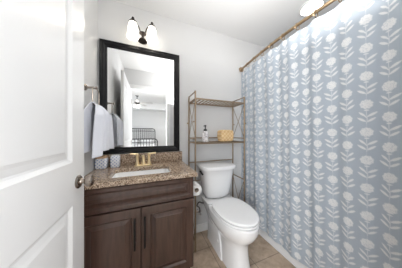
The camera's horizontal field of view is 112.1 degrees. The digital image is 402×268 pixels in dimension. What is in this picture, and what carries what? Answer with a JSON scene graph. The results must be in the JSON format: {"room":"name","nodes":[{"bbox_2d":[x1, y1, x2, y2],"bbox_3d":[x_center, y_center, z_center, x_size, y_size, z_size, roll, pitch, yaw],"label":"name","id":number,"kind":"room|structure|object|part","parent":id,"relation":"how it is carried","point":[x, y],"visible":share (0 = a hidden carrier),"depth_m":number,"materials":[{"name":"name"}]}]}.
{"room":"bathroom","nodes":[
{"label":"bathroom","id":0,"kind":"room"},
{"bbox_2d":[84,0,97,175],"bbox_3d":[-0.728,-0.057,0.542,0.100,2.440,1.480,0,0,-21],"label":"wall","id":1,"kind":"structure","parent":0,"point":[90,6],"depth_m":1.09,"materials":[{"name":"white paint"}]},
{"bbox_2d":[84,84,99,104],"bbox_3d":[-0.810,-0.287,0.998,0.078,0.158,0.140,0,0,-21],"label":"towel ring","id":2,"kind":"object","parent":1,"relation":"attached to","point":[86,87],"visible":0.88,"depth_m":0.99,"materials":[{"name":"silver metal"}]},
{"bbox_3d":[-0.810,-0.342,0.998,0.078,0.048,0.048,0,0,-21],"label":"post","id":3,"kind":"part","parent":2,"relation":"part of","materials":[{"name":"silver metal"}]},
{"bbox_2d":[84,102,113,158],"bbox_3d":[-0.769,-0.035,1.026,0.121,0.384,0.372,0,0,-21],"label":"hand towel","id":4,"kind":"object","parent":2,"relation":"hanging from","point":[98,122],"visible":0.95,"depth_m":0.92,"materials":[{"name":"white fabric"}]},
{"bbox_2d":[98,0,270,224],"bbox_3d":[0.143,-0.057,1.732,2.590,2.440,0.100,0,0,-21],"label":"wall","id":5,"kind":"structure","parent":0,"point":[210,62],"depth_m":1.61,"materials":[{"name":"white paint"}]},
{"bbox_2d":[99,38,178,153],"bbox_3d":[-0.586,-0.344,1.374,0.740,1.061,0.031,0,0,-21],"label":"framed mirror","id":6,"kind":"object","parent":5,"relation":"attached to","point":[139,86],"visible":0.84,"depth_m":1.37,"materials":[{"name":"black paint"}]},
{"bbox_2d":[127,16,157,44],"bbox_3d":[-0.565,-0.990,1.312,0.272,0.199,0.162,0,0,-21],"label":"wall sconce","id":7,"kind":"object","parent":5,"relation":"attached to","point":[132,32],"visible":1,"depth_m":1.28,"materials":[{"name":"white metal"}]},
{"bbox_3d":[-0.632,-0.966,1.256,0.106,0.135,0.106,0,0,-21],"label":"lamp shade","id":8,"kind":"part","parent":7,"relation":"part of","materials":[{"name":"white glass"}]},
{"bbox_3d":[-0.477,-0.966,1.317,0.106,0.135,0.106,0,0,-21],"label":"lamp shade","id":9,"kind":"part","parent":7,"relation":"part of","materials":[{"name":"white glass"}]},
{"bbox_2d":[108,151,181,165],"bbox_3d":[-0.579,0.248,1.382,0.784,0.109,0.019,0,0,-21],"label":"backsplash","id":10,"kind":"structure","parent":5,"relation":"attached to","point":[125,159],"depth_m":1.41,"materials":[{"name":"stone"}]},
{"bbox_2d":[193,222,207,233],"bbox_3d":[0.167,1.118,1.680,0.833,0.090,0.014,0,0,-21],"label":"baseboard","id":11,"kind":"structure","parent":5,"relation":"attached to","point":[201,227],"depth_m":1.61,"materials":[{"name":"white paint"}]},
{"bbox_2d":[239,0,334,71],"bbox_3d":[0.787,-0.867,1.135,0.104,0.064,1.459,0,0,-21],"label":"shower curtain rod","id":12,"kind":"object","parent":5,"relation":"attached to","point":[329,2],"visible":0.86,"depth_m":1.09,"materials":[{"name":"gold metal"}]},
{"bbox_2d":[241,0,401,267],"bbox_3d":[0.777,0.115,1.138,0.079,1.873,1.432,0,0,-21],"label":"shower curtain","id":13,"kind":"object","parent":12,"relation":"hanging from","point":[323,106],"visible":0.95,"depth_m":0.90,"materials":[{"name":"fabric"}]},
{"bbox_2d":[113,0,343,48],"bbox_3d":[0.413,-1.327,1.043,2.590,0.100,1.580,0,0,-21],"label":"ceiling","id":14,"kind":"structure","parent":0,"point":[258,22],"depth_m":1.45,"materials":[{"name":"white paint"}]},
{"bbox_2d":[298,0,325,16],"bbox_3d":[1.111,-1.268,1.359,0.214,0.015,0.214,0,0,-21],"label":"recessed light","id":15,"kind":"object","parent":14,"relation":"in","point":[309,6],"visible":0.74,"depth_m":1.34,"materials":[{"name":"white"}]},
{"bbox_2d":[190,230,295,267],"bbox_3d":[0.435,1.203,0.987,2.590,0.080,1.700,0,0,-21],"label":"floor","id":16,"kind":"structure","parent":0,"point":[262,254],"depth_m":1.29,"materials":[{"name":"beige tile"}]},
{"bbox_2d":[84,177,192,267],"bbox_3d":[-0.494,0.748,1.142,0.767,0.830,0.528,0,0,-21],"label":"vanity cabinet","id":17,"kind":"object","parent":16,"relation":"on","point":[149,224],"visible":0.87,"depth_m":0.93,"materials":[{"name":"brown wood"}]},
{"bbox_3d":[-0.591,0.776,0.868,0.376,0.538,0.020,0,0,-21],"label":"cabinet door","id":18,"kind":"part","parent":17,"relation":"part of","materials":[{"name":"brown wood"}]},
{"bbox_3d":[-0.440,0.663,0.899,0.012,0.210,0.035,0,0,-21],"label":"handle","id":19,"kind":"part","parent":17,"relation":"part of","materials":[{"name":"black metal"}]},
{"bbox_3d":[-0.414,0.419,0.938,0.755,0.156,0.020,0,0,-21],"label":"drawer","id":20,"kind":"part","parent":17,"relation":"part of","materials":[{"name":"brown wood"}]},
{"bbox_2d":[84,151,197,189],"bbox_3d":[-0.488,0.264,1.156,0.791,0.139,0.508,0,0,-21],"label":"countertop","id":21,"kind":"structure","parent":17,"relation":"on","point":[172,161],"depth_m":1.14,"materials":[{"name":"beige stone"}]},
{"bbox_2d":[95,155,108,168],"bbox_3d":[-0.876,0.248,1.195,0.088,0.108,0.088,0,0,-21],"label":"ceramic jar","id":22,"kind":"object","parent":21,"relation":"on","point":[102,162],"visible":0.93,"depth_m":1.16,"materials":[{"name":"white ceramic"}]},
{"bbox_3d":[-0.876,0.203,1.195,0.080,0.018,0.080,0,0,-21],"label":"lid","id":23,"kind":"part","parent":22,"relation":"part of","materials":[{"name":"beige wood"}]},
{"bbox_2d":[110,154,119,167],"bbox_3d":[-0.787,0.246,1.243,0.074,0.113,0.074,0,0,-21],"label":"ceramic jar","id":24,"kind":"object","parent":21,"relation":"on","point":[115,158],"visible":1,"depth_m":1.21,"materials":[{"name":"white ceramic"}]},
{"bbox_2d":[112,169,168,177],"bbox_3d":[-0.481,0.406,1.118,0.456,0.144,0.281,0,0,-21],"label":"sink basin","id":25,"kind":"object","parent":21,"relation":"in","point":[154,171],"visible":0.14,"depth_m":1.22,"materials":[{"name":"white ceramic"}]},
{"bbox_2d":[130,152,155,166],"bbox_3d":[-0.541,0.235,1.266,0.230,0.135,0.130,0,0,-21],"label":"faucet","id":26,"kind":"object","parent":21,"relation":"on","point":[143,163],"visible":1,"depth_m":1.28,"materials":[{"name":"gold metal"}]},
{"bbox_3d":[-0.624,0.234,1.275,0.083,0.112,0.039,0,0,-21],"label":"lever handle","id":27,"kind":"part","parent":26,"relation":"part of","materials":[{"name":"gold metal"}]},
{"bbox_3d":[-0.540,0.229,1.264,0.044,0.123,0.126,0,0,-21],"label":"spout","id":28,"kind":"part","parent":26,"relation":"part of","materials":[{"name":"gold metal"}]},
{"bbox_3d":[-0.487,0.234,1.329,0.083,0.112,0.039,0,0,-21],"label":"lever handle","id":29,"kind":"part","parent":26,"relation":"part of","materials":[{"name":"gold metal"}]},
{"bbox_3d":[-0.383,0.663,0.921,0.012,0.210,0.035,0,0,-21],"label":"handle","id":30,"kind":"part","parent":17,"relation":"part of","materials":[{"name":"black metal"}]},
{"bbox_3d":[-0.237,0.776,1.007,0.376,0.538,0.020,0,0,-21],"label":"cabinet door","id":31,"kind":"part","parent":17,"relation":"part of","materials":[{"name":"brown wood"}]},
{"bbox_3d":[-0.078,0.483,1.211,0.057,0.036,0.144,0,0,-21],"label":"toilet paper holder","id":32,"kind":"object","parent":17,"relation":"attached to","visible":0},
{"bbox_2d":[193,181,201,195],"bbox_3d":[-0.056,0.483,1.208,0.096,0.096,0.102,0,0,-21],"label":"toilet paper roll","id":33,"kind":"object","parent":32,"relation":"on","point":[196,185],"visible":0.73,"depth_m":1.17,"materials":[{"name":"white paper"}]},
{"bbox_2d":[187,91,245,252],"bbox_3d":[0.180,0.368,1.550,0.638,1.590,0.247,0,0,-21],"label":"rack","id":34,"kind":"object","parent":16,"relation":"on","point":[233,104],"visible":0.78,"depth_m":1.54,"materials":[{"name":"gold metal"}]},
{"bbox_3d":[-0.138,0.368,1.546,0.022,1.590,0.022,0,0,-21],"label":"post","id":35,"kind":"part","parent":34,"relation":"part of","materials":[{"name":"gold metal"}]},
{"bbox_3d":[-0.056,0.368,1.337,0.022,1.590,0.022,0,0,-21],"label":"post","id":36,"kind":"part","parent":34,"relation":"part of","materials":[{"name":"gold metal"}]},
{"bbox_2d":[202,125,208,141],"bbox_3d":[0.048,-0.006,1.496,0.074,0.187,0.074,0,0,-21],"label":"soap dispenser","id":37,"kind":"object","parent":34,"relation":"on","point":[205,135],"visible":1,"depth_m":1.47,"materials":[{"name":"ceramic"}]},
{"bbox_2d":[202,131,208,141],"bbox_3d":[0.048,0.027,1.496,0.074,0.121,0.074,0,0,-21],"label":"bottle","id":38,"kind":"object","parent":37,"relation":"attached to","point":[205,135],"depth_m":1.46,"materials":[{"name":"ceramic"}]},
{"bbox_3d":[0.139,0.328,1.655,0.594,0.012,0.012,0,0,-21],"label":"rail","id":39,"kind":"part","parent":34,"relation":"part of","materials":[{"name":"gold metal"}]},
{"bbox_2d":[190,98,243,107],"bbox_3d":[0.180,-0.352,1.550,0.594,0.014,0.237,0,0,-21],"label":"shelf","id":40,"kind":"object","parent":34,"relation":"attached to","point":[233,104],"depth_m":1.53,"materials":[{"name":"gold metal"}]},
{"bbox_2d":[196,141,243,143],"bbox_3d":[0.180,0.095,1.550,0.594,0.014,0.237,0,0,-21],"label":"shelf","id":41,"kind":"object","parent":34,"relation":"attached to","point":[198,142],"depth_m":1.47,"materials":[{"name":"gold metal"}]},
{"bbox_2d":[217,130,233,141],"bbox_3d":[0.287,0.020,1.595,0.168,0.135,0.126,0,0,-21],"label":"woven basket","id":42,"kind":"object","parent":34,"relation":"on","point":[222,135],"visible":1,"depth_m":1.54,"materials":[{"name":"wicker"}]},
{"bbox_3d":[0.287,-0.033,1.595,0.168,0.030,0.126,0,0,-21],"label":"lid","id":43,"kind":"part","parent":42,"relation":"part of","materials":[{"name":"wicker"}]},
{"bbox_3d":[0.415,0.368,1.763,0.022,1.590,0.022,0,0,-21],"label":"post","id":44,"kind":"part","parent":34,"relation":"part of","materials":[{"name":"gold metal"}]},
{"bbox_3d":[0.497,0.368,1.554,0.022,1.590,0.022,0,0,-21],"label":"post","id":45,"kind":"part","parent":34,"relation":"part of","materials":[{"name":"gold metal"}]},
{"bbox_2d":[196,161,259,267],"bbox_3d":[0.254,0.753,1.322,0.442,0.820,0.693,0,0,-21],"label":"toilet","id":46,"kind":"object","parent":16,"relation":"on","point":[233,224],"visible":1,"depth_m":1.25,"materials":[{"name":"white ceramic"}]},
{"bbox_3d":[0.185,0.547,1.543,0.388,0.321,0.218,0,0,-21],"label":"tank","id":47,"kind":"part","parent":46,"relation":"part of","materials":[{"name":"white ceramic"}]},
{"bbox_3d":[0.188,0.364,1.534,0.410,0.043,0.250,0,0,-21],"label":"tank lid","id":48,"kind":"part","parent":46,"relation":"part of","materials":[{"name":"white ceramic"}]},
{"bbox_3d":[0.310,0.692,1.222,0.351,0.023,0.447,0,0,-21],"label":"lid","id":49,"kind":"part","parent":46,"relation":"part of","materials":[{"name":"white plastic"}]},
{"bbox_3d":[0.312,0.715,1.217,0.355,0.022,0.441,0,0,-21],"label":"seat","id":50,"kind":"part","parent":46,"relation":"part of","materials":[{"name":"white plastic"}]},
{"bbox_2d":[259,229,307,267],"bbox_3d":[1.185,0.953,1.291,0.748,0.420,1.456,0,0,-21],"label":"bathtub","id":51,"kind":"object","parent":16,"relation":"on","point":[278,247],"visible":0.02,"depth_m":1.31,"materials":[{"name":"white ceramic"}]},
{"bbox_3d":[0.723,-0.057,0.251,2.590,2.440,0.120,0,0,-21],"label":"wall","id":52,"kind":"structure","parent":0,"visible":0},
{"bbox_2d":[0,0,94,267],"bbox_3d":[-0.468,0.137,0.309,0.150,2.028,0.851,0,0,-21],"label":"door","id":53,"kind":"structure","parent":52,"relation":"in","point":[42,181],"depth_m":0.43,"materials":[{"name":"white paint"}]},
{"bbox_3d":[-0.559,0.228,0.658,0.064,0.064,0.064,0,0,-21],"label":"knob","id":54,"kind":"part","parent":53,"relation":"part of","materials":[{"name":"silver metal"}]}
]}

